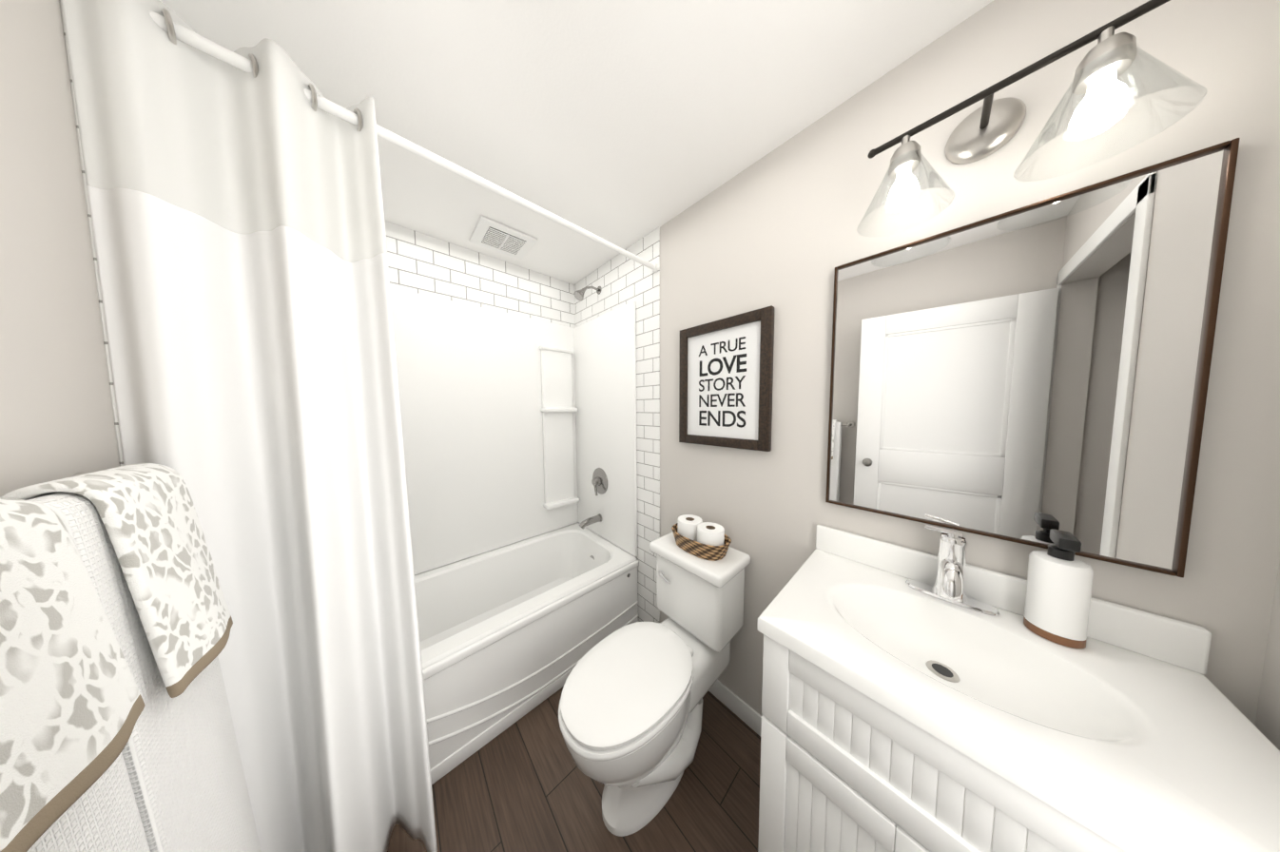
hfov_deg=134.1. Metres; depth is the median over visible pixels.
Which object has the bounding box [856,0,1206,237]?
sconce
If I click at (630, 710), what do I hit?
toilet
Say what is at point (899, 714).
bathroom vanity
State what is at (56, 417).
wall
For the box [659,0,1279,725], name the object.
wall
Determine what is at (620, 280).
wall tile
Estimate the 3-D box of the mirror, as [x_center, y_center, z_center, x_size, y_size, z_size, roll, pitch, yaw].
[0.847,-0.117,0.712,0.022,0.790,0.580,-4,5,-42]
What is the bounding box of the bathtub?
[414,523,639,784]
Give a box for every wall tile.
[59,0,124,466]
[384,220,578,575]
[574,227,659,623]
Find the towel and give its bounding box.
[0,463,261,851]
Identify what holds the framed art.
attached to the wall at (778, 226)
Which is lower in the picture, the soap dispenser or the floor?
the floor
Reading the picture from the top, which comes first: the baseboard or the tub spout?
the tub spout
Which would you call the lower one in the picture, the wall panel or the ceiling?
the wall panel
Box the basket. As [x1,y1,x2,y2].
[671,514,731,561]
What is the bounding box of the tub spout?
[579,513,602,529]
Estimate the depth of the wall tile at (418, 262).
1.68 m
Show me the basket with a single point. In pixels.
(696, 535)
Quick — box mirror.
[825,137,1240,577]
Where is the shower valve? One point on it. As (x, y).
(599, 481)
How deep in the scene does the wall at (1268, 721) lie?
0.47 m
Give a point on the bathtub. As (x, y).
(511, 634)
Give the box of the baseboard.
[708,679,761,736]
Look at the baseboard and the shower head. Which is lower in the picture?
the baseboard
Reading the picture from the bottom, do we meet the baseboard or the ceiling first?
the baseboard
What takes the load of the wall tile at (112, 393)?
attached to the wall at (56, 417)
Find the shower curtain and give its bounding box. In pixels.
[60,0,438,851]
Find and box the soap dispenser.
[1023,529,1093,648]
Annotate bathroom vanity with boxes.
[757,524,1279,851]
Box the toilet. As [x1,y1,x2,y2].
[558,531,750,836]
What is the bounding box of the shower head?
[573,286,601,301]
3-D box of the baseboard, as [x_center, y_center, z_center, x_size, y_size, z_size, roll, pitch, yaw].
[-0.194,1.324,0.841,1.519,0.090,0.774,-4,5,-42]
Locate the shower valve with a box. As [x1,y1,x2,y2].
[591,467,607,495]
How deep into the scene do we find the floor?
0.99 m
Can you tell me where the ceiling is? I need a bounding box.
[159,0,993,284]
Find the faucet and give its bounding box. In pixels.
[905,524,1000,616]
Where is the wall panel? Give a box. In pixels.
[389,287,637,575]
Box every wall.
[0,0,119,497]
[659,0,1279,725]
[1255,561,1279,750]
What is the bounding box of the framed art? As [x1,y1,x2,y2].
[678,305,775,451]
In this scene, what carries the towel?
attached to the wall at (56, 417)
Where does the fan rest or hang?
attached to the ceiling
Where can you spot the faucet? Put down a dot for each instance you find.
(948, 586)
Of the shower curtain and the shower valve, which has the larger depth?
the shower valve
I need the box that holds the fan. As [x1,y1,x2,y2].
[469,215,537,259]
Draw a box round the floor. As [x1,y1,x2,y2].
[387,686,760,851]

